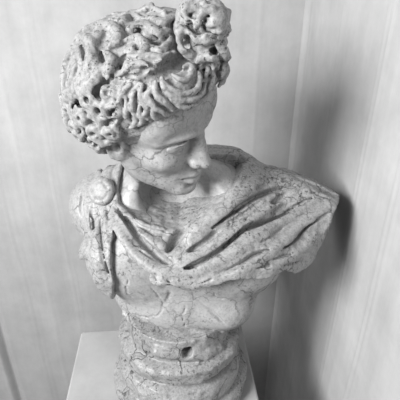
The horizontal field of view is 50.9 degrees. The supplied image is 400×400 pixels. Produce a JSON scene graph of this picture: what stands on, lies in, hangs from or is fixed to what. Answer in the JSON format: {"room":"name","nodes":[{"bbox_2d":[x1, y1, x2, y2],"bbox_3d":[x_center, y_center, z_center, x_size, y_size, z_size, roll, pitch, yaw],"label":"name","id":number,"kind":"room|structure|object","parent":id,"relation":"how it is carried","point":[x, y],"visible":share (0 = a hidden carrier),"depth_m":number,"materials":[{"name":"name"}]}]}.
{"room":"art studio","nodes":[
{"label":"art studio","id":0,"kind":"room"},
{"bbox_2d":[0,0,304,399],"bbox_3d":[-0.808,-0.152,1.021,2.100,2.800,0.086,-2,27,-4],"label":"wall","id":1,"kind":"structure","parent":0,"point":[49,296],"depth_m":1.06,"materials":[{"name":"paint"}]},
{"bbox_2d":[264,0,399,399],"bbox_3d":[0.362,0.277,0.183,0.088,2.800,2.000,-2,27,-4],"label":"wall","id":2,"kind":"structure","parent":0,"point":[335,330],"depth_m":0.77,"materials":[{"name":"paint"}]},
{"bbox_3d":[-0.720,1.588,0.750,2.262,0.050,2.171,0,27,0],"label":"floor","id":3,"kind":"structure","parent":0,"visible":0},
{"bbox_2d":[66,326,258,399],"bbox_3d":[-0.070,0.831,1.021,0.355,1.050,0.355,-2,27,-4],"label":"plinth","id":4,"kind":"object","parent":3,"relation":"on","point":[92,378],"visible":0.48,"depth_m":0.83,"materials":[{"name":"paint"}]},
{"bbox_2d":[58,0,338,399],"bbox_3d":[0.034,0.022,0.715,0.490,0.667,0.300,-8,28,-16],"label":"bust","id":5,"kind":"object","parent":4,"relation":"on","point":[185,233],"visible":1,"depth_m":0.63,"materials":[{"name":"grey stone"}]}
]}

